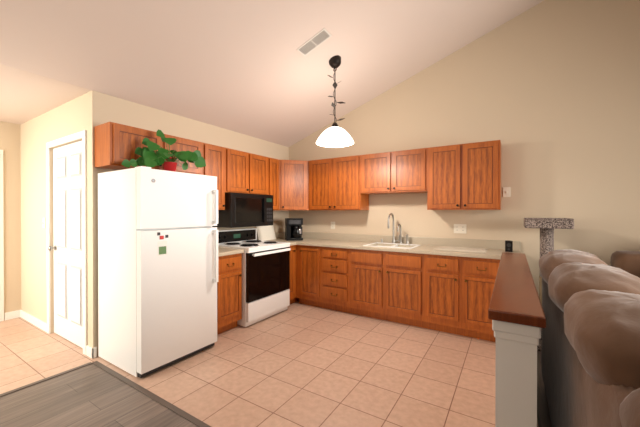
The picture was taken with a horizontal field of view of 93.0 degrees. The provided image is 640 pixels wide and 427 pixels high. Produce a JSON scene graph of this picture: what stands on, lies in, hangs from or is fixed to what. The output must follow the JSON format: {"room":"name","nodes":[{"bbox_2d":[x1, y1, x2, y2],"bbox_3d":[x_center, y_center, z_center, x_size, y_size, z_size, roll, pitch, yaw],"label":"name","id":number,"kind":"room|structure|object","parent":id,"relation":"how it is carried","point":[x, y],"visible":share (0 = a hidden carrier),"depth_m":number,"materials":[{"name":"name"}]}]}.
{"room":"kitchen","nodes":[
{"label":"kitchen","id":0,"kind":"room"},
{"bbox_2d":[0,121,20,312],"bbox_3d":[-4.913,0.078,2.268,0.100,2.610,4.100,0,0,32],"label":"wall","id":1,"kind":"structure","parent":0,"point":[10,141],"depth_m":3.82,"materials":[{"name":"beige paint"}]},
{"bbox_2d":[0,150,3,321],"bbox_3d":[-4.154,0.273,3.363,0.016,2.110,0.920,0,0,32],"label":"door frame","id":2,"kind":"structure","parent":1,"relation":"attached to","point":[1,247],"depth_m":3.73,"materials":[{"name":"white wood"}]},
{"bbox_2d":[20,90,104,355],"bbox_3d":[-2.932,0.072,3.383,2.060,2.610,0.100,0,0,32],"label":"wall","id":3,"kind":"structure","parent":0,"point":[86,111],"depth_m":3.42,"materials":[{"name":"beige paint"}]},
{"bbox_2d":[19,310,46,331],"bbox_3d":[-3.434,1.279,3.638,0.945,0.095,0.013,0,0,32],"label":"baseboard","id":4,"kind":"structure","parent":3,"relation":"attached to","point":[26,316],"depth_m":3.62,"materials":[{"name":"white wood"}]},
{"bbox_2d":[48,141,82,347],"bbox_3d":[-2.603,0.303,3.127,0.860,2.036,0.102,0,0,32],"label":"hall door","id":5,"kind":"structure","parent":3,"relation":"in","point":[67,241],"depth_m":3.15,"materials":[{"name":"white wood"}]},
{"bbox_2d":[46,130,86,354],"bbox_3d":[-2.612,0.273,3.114,0.994,2.112,0.016,0,0,32],"label":"door frame","id":6,"kind":"structure","parent":3,"relation":"attached to","point":[70,138],"depth_m":2.87,"materials":[{"name":"white wood"}]},
{"bbox_2d":[105,94,288,231],"bbox_3d":[-1.338,0.069,4.092,0.120,2.610,2.800,0,0,32],"label":"wall","id":7,"kind":"structure","parent":0,"point":[125,112],"depth_m":3.65,"materials":[{"name":"beige paint"}]},
{"bbox_2d":[94,122,169,169],"bbox_3d":[-1.801,-0.613,2.939,0.315,0.375,0.531,0,0,32],"label":"upper cabinet","id":8,"kind":"object","parent":7,"relation":"attached to","point":[115,143],"depth_m":2.74,"materials":[{"name":"brown wood"}]},
{"bbox_2d":[170,135,205,174],"bbox_3d":[-1.586,-0.615,3.280,0.315,0.375,0.531,0,0,32],"label":"upper cabinet","id":9,"kind":"object","parent":7,"relation":"attached to","point":[181,144],"depth_m":3.28,"materials":[{"name":"brown wood"}]},
{"bbox_2d":[206,143,225,209],"bbox_3d":[-1.360,-0.424,3.640,0.315,0.760,0.318,0,0,32],"label":"upper cabinet","id":10,"kind":"object","parent":7,"relation":"attached to","point":[215,155],"depth_m":3.61,"materials":[{"name":"brown wood"}]},
{"bbox_2d":[226,148,253,193],"bbox_3d":[-1.155,-0.533,3.964,0.315,0.545,0.449,0,0,32],"label":"upper cabinet","id":11,"kind":"object","parent":7,"relation":"attached to","point":[239,164],"depth_m":3.88,"materials":[{"name":"brown wood"}]},
{"bbox_2d":[212,192,272,227],"bbox_3d":[-1.022,-0.043,4.073,0.426,0.432,0.762,0,0,32],"label":"microwave","id":12,"kind":"object","parent":11,"relation":"attached to","point":[246,210],"visible":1,"depth_m":3.85,"materials":[{"name":"black"}]},
{"bbox_2d":[254,154,269,194],"bbox_3d":[-0.984,-0.534,4.235,0.315,0.545,0.449,0,0,32],"label":"upper cabinet","id":13,"kind":"object","parent":7,"relation":"attached to","point":[261,164],"depth_m":4.22,"materials":[{"name":"brown wood"}]},
{"bbox_2d":[270,158,281,209],"bbox_3d":[-0.762,-0.428,4.536,0.369,0.760,0.296,0,0,32],"label":"upper cabinet","id":14,"kind":"object","parent":7,"relation":"attached to","point":[275,164],"depth_m":4.49,"materials":[{"name":"brown wood"}]},
{"bbox_2d":[0,301,537,426],"bbox_3d":[-1.857,1.359,2.001,5.560,0.050,6.900,0,0,32],"label":"floor","id":15,"kind":"structure","parent":0,"point":[296,364],"depth_m":2.54,"materials":[{"name":"beige tile"}]},
{"bbox_2d":[98,166,217,377],"bbox_3d":[-1.511,0.474,2.899,0.802,1.712,0.735,0,0,32],"label":"fridge","id":16,"kind":"object","parent":15,"relation":"on","point":[157,265],"visible":1,"depth_m":2.63,"materials":[{"name":"white metal"}]},
{"bbox_2d":[122,129,205,171],"bbox_3d":[-1.419,-0.586,2.844,0.352,0.404,0.743,0,0,32],"label":"plant","id":17,"kind":"object","parent":16,"relation":"on","point":[149,157],"visible":1,"depth_m":2.81,"materials":[{"name":"green plant"}]},
{"bbox_2d":[217,253,241,334],"bbox_3d":[-1.255,0.892,3.527,0.619,0.868,0.376,0,0,32],"label":"base cabinet","id":18,"kind":"object","parent":15,"relation":"on","point":[229,284],"depth_m":3.37,"materials":[{"name":"brown wood"}]},
{"bbox_2d":[218,247,243,256],"bbox_3d":[-1.250,0.385,3.519,0.637,0.141,0.384,0,0,32],"label":"countertop","id":19,"kind":"structure","parent":18,"relation":"on","point":[221,251],"depth_m":3.43,"materials":[{"name":"white"}]},
{"bbox_2d":[218,228,290,326],"bbox_3d":[-0.886,0.772,3.987,0.736,1.105,0.776,0,0,32],"label":"stove","id":20,"kind":"object","parent":15,"relation":"on","point":[265,279],"visible":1,"depth_m":3.78,"materials":[{"name":"white metal"}]},
{"bbox_2d":[256,225,275,240],"bbox_3d":[-0.834,0.268,4.673,0.087,0.284,0.380,0,0,32],"label":"cutting board","id":21,"kind":"object","parent":20,"relation":"on","point":[264,233],"visible":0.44,"depth_m":4.65,"materials":[{"name":"beige"}]},
{"bbox_2d":[297,245,320,306],"bbox_3d":[-0.008,0.887,4.541,0.435,0.868,0.619,0,0,32],"label":"base cabinet","id":22,"kind":"object","parent":15,"relation":"on","point":[308,257],"depth_m":4.28,"materials":[{"name":"brown wood"}]},
{"bbox_2d":[257,234,295,245],"bbox_3d":[-0.668,0.380,4.436,0.643,0.141,0.204,0,0,32],"label":"countertop","id":23,"kind":"structure","parent":22,"relation":"on","point":[279,237],"depth_m":4.63,"materials":[{"name":"white"}]},
{"bbox_2d":[321,247,348,312],"bbox_3d":[0.358,0.888,4.310,0.430,0.868,0.619,0,0,32],"label":"base cabinet","id":24,"kind":"object","parent":15,"relation":"on","point":[334,261],"depth_m":4.06,"materials":[{"name":"brown wood"}]},
{"bbox_2d":[349,249,384,319],"bbox_3d":[0.738,0.890,4.070,0.470,0.868,0.619,0,0,32],"label":"base cabinet","id":25,"kind":"object","parent":15,"relation":"on","point":[366,267],"depth_m":3.81,"materials":[{"name":"brown wood"}]},
{"bbox_2d":[385,251,424,327],"bbox_3d":[1.136,0.891,3.819,0.470,0.868,0.619,0,0,32],"label":"base cabinet","id":26,"kind":"object","parent":15,"relation":"on","point":[404,272],"depth_m":3.56,"materials":[{"name":"brown wood"}]},
{"bbox_2d":[425,254,460,334],"bbox_3d":[1.497,0.892,3.591,0.385,0.868,0.619,0,0,32],"label":"base cabinet","id":27,"kind":"object","parent":15,"relation":"on","point":[449,294],"depth_m":3.33,"materials":[{"name":"brown wood"}]},
{"bbox_2d":[461,257,499,341],"bbox_3d":[1.826,0.893,3.383,0.392,0.868,0.619,0,0,32],"label":"base cabinet","id":28,"kind":"object","parent":15,"relation":"on","point":[478,275],"depth_m":3.16,"materials":[{"name":"brown wood"}]},
{"bbox_2d":[275,213,520,258],"bbox_3d":[0.699,0.223,4.076,3.337,0.460,0.647,0,0,32],"label":"countertop","id":29,"kind":"structure","parent":28,"relation":"on","point":[428,245],"depth_m":3.95,"materials":[{"name":"white"}]},
{"bbox_2d":[285,218,302,240],"bbox_3d":[-0.404,0.242,4.705,0.250,0.335,0.229,0,0,-13],"label":"coffee maker","id":30,"kind":"object","parent":29,"relation":"on","point":[293,229],"visible":1,"depth_m":4.61,"materials":[{"name":"black plastic"}]},
{"bbox_2d":[362,242,420,251],"bbox_3d":[0.927,0.429,3.917,0.614,0.045,0.454,0,0,32],"label":"sink","id":31,"kind":"object","parent":29,"relation":"in","point":[385,245],"depth_m":4.02,"materials":[{"name":"white ceramic"}]},
{"bbox_2d":[380,213,408,243],"bbox_3d":[0.968,0.199,4.080,0.396,0.412,0.238,0,0,32],"label":"faucet","id":32,"kind":"object","parent":29,"relation":"on","point":[393,240],"depth_m":4.11,"materials":[{"name":"silver metal"}]},
{"bbox_2d":[434,246,486,252],"bbox_3d":[1.618,0.410,3.494,0.520,0.010,0.340,0,0,32],"label":"dish mat","id":33,"kind":"object","parent":29,"relation":"on","point":[466,249],"visible":1,"depth_m":3.46,"materials":[{"name":"beige"}]},
{"bbox_2d":[505,240,512,251],"bbox_3d":[2.066,0.355,3.322,0.070,0.122,0.072,0,0,32],"label":"speaker","id":34,"kind":"object","parent":29,"relation":"on","point":[508,245],"visible":0.98,"depth_m":3.29},
{"bbox_2d":[0,0,543,146],"bbox_3d":[-0.504,-2.293,1.130,8.760,2.344,6.900,0,0,32],"label":"ceiling","id":35,"kind":"structure","parent":0,"point":[245,67],"depth_m":2.90,"materials":[{"name":"beige paint"}]},
{"bbox_2d":[297,28,331,55],"bbox_3d":[-0.058,-1.674,2.980,0.324,0.115,0.140,0,0,32],"label":"ceiling vent","id":36,"kind":"object","parent":35,"relation":"in","point":[315,41],"visible":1,"depth_m":2.97,"materials":[{"name":"white"}]},
{"bbox_2d":[316,55,353,146],"bbox_3d":[0.164,-1.234,3.327,0.416,0.935,0.416,0,0,32],"label":"pendant light","id":37,"kind":"object","parent":35,"relation":"hanging from","point":[334,135],"visible":1,"depth_m":3.29,"materials":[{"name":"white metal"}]},
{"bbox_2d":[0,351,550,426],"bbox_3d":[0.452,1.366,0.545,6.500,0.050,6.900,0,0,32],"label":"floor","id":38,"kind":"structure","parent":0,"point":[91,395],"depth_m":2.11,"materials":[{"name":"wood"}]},
{"bbox_2d":[0,362,92,396],"bbox_3d":[-3.047,1.336,1.091,0.040,0.006,3.890,0,0,32],"label":"trim","id":39,"kind":"structure","parent":38,"relation":"on","point":[17,389],"depth_m":2.42,"materials":[{"name":"brown"}]},
{"bbox_2d":[92,361,210,426],"bbox_3d":[-0.608,1.332,1.827,3.260,0.006,0.042,0,0,32],"label":"trim","id":40,"kind":"structure","parent":38,"relation":"on","point":[176,410],"depth_m":2.19,"materials":[{"name":"brown"}]},
{"bbox_2d":[524,218,573,350],"bbox_3d":[2.290,0.687,3.071,0.440,1.280,0.440,0,0,32],"label":"cat tree","id":41,"kind":"object","parent":38,"relation":"on","point":[547,226],"visible":0.4,"depth_m":3.00,"materials":[{"name":"carpet"}]},
{"bbox_2d":[539,249,639,426],"bbox_3d":[1.580,0.780,1.229,1.057,1.080,2.332,0,0,32],"label":"sofa","id":42,"kind":"object","parent":38,"relation":"on","point":[590,359],"visible":1,"depth_m":0.99,"materials":[{"name":"fabric"}]},
{"bbox_2d":[611,251,639,277],"bbox_3d":[3.312,0.773,2.148,1.712,1.086,1.059,0,0,32],"label":"loveseat","id":43,"kind":"object","parent":38,"relation":"on","point":[628,261],"visible":0.31,"depth_m":2.74,"materials":[{"name":"fabric"}]},
{"bbox_2d":[289,0,639,295],"bbox_3d":[2.226,-1.050,3.552,6.720,4.854,0.100,0,0,32],"label":"wall","id":44,"kind":"structure","parent":0,"point":[546,93],"depth_m":3.40,"materials":[{"name":"beige paint"}]},
{"bbox_2d":[282,160,305,209],"bbox_3d":[-0.443,-0.429,4.809,0.618,0.760,0.618,0,0,32],"label":"upper cabinet","id":45,"kind":"object","parent":44,"relation":"attached to","point":[293,171],"depth_m":4.59,"materials":[{"name":"brown wood"}]},
{"bbox_2d":[306,158,337,209],"bbox_3d":[0.072,-0.429,4.631,0.553,0.760,0.369,0,0,32],"label":"upper cabinet","id":46,"kind":"object","parent":44,"relation":"attached to","point":[322,174],"depth_m":4.51,"materials":[{"name":"brown wood"}]},
{"bbox_2d":[338,155,368,209],"bbox_3d":[0.423,-0.428,4.442,0.498,0.760,0.314,0,0,32],"label":"upper cabinet","id":47,"kind":"object","parent":44,"relation":"attached to","point":[350,196],"depth_m":4.27,"materials":[{"name":"brown wood"}]},
{"bbox_2d":[362,151,397,193],"bbox_3d":[0.849,-0.541,4.173,0.509,0.530,0.314,0,0,32],"label":"upper cabinet","id":48,"kind":"object","parent":44,"relation":"attached to","point":[379,170],"depth_m":4.03,"materials":[{"name":"brown wood"}]},
{"bbox_2d":[398,148,425,193],"bbox_3d":[1.171,-0.540,3.970,0.509,0.530,0.314,0,0,32],"label":"upper cabinet","id":49,"kind":"object","parent":44,"relation":"attached to","point":[411,163],"depth_m":3.81,"materials":[{"name":"brown wood"}]},
{"bbox_2d":[426,143,469,209],"bbox_3d":[1.576,-0.424,3.715,0.449,0.760,0.314,0,0,32],"label":"upper cabinet","id":50,"kind":"object","parent":44,"relation":"attached to","point":[466,176],"depth_m":3.58,"materials":[{"name":"brown wood"}]},
{"bbox_2d":[454,224,465,233],"bbox_3d":[1.749,0.191,3.794,0.145,0.115,0.008,0,0,32],"label":"electrical outlet","id":51,"kind":"object","parent":44,"relation":"attached to","point":[459,228],"visible":1,"depth_m":3.79,"materials":[{"name":"beige plastic"}]},
{"bbox_2d":[470,140,500,209],"bbox_3d":[1.847,-0.423,3.544,0.449,0.760,0.314,0,0,32],"label":"upper cabinet","id":52,"kind":"object","parent":44,"relation":"attached to","point":[485,157],"depth_m":3.37,"materials":[{"name":"brown wood"}]},
{"bbox_2d":[503,187,509,196],"bbox_3d":[2.166,-0.248,3.525,0.075,0.115,0.015,0,0,32],"label":"light switch","id":53,"kind":"object","parent":44,"relation":"attached to","point":[506,191],"visible":1,"depth_m":3.53,"materials":[{"name":"beige plastic"}]},
{"bbox_2d":[495,338,536,426],"bbox_3d":[1.505,0.880,2.361,0.140,0.905,2.700,0,0,32],"label":"wall","id":54,"kind":"structure","parent":0,"point":[515,384],"depth_m":1.22,"materials":[{"name":"white paint"}]},
{"bbox_2d":[492,320,540,345],"bbox_3d":[1.329,0.881,2.083,0.164,0.905,2.066,0,0,32],"label":"trim","id":55,"kind":"structure","parent":54,"relation":"attached to","point":[526,334],"depth_m":1.21,"materials":[{"name":"white wood"}]},
{"bbox_2d":[488,252,545,327],"bbox_3d":[1.323,0.407,2.071,0.190,0.042,2.089,0,0,32],"label":"trim","id":56,"kind":"structure","parent":54,"relation":"on","point":[515,299],"depth_m":1.44,"materials":[{"name":"brown wood"}]}
]}

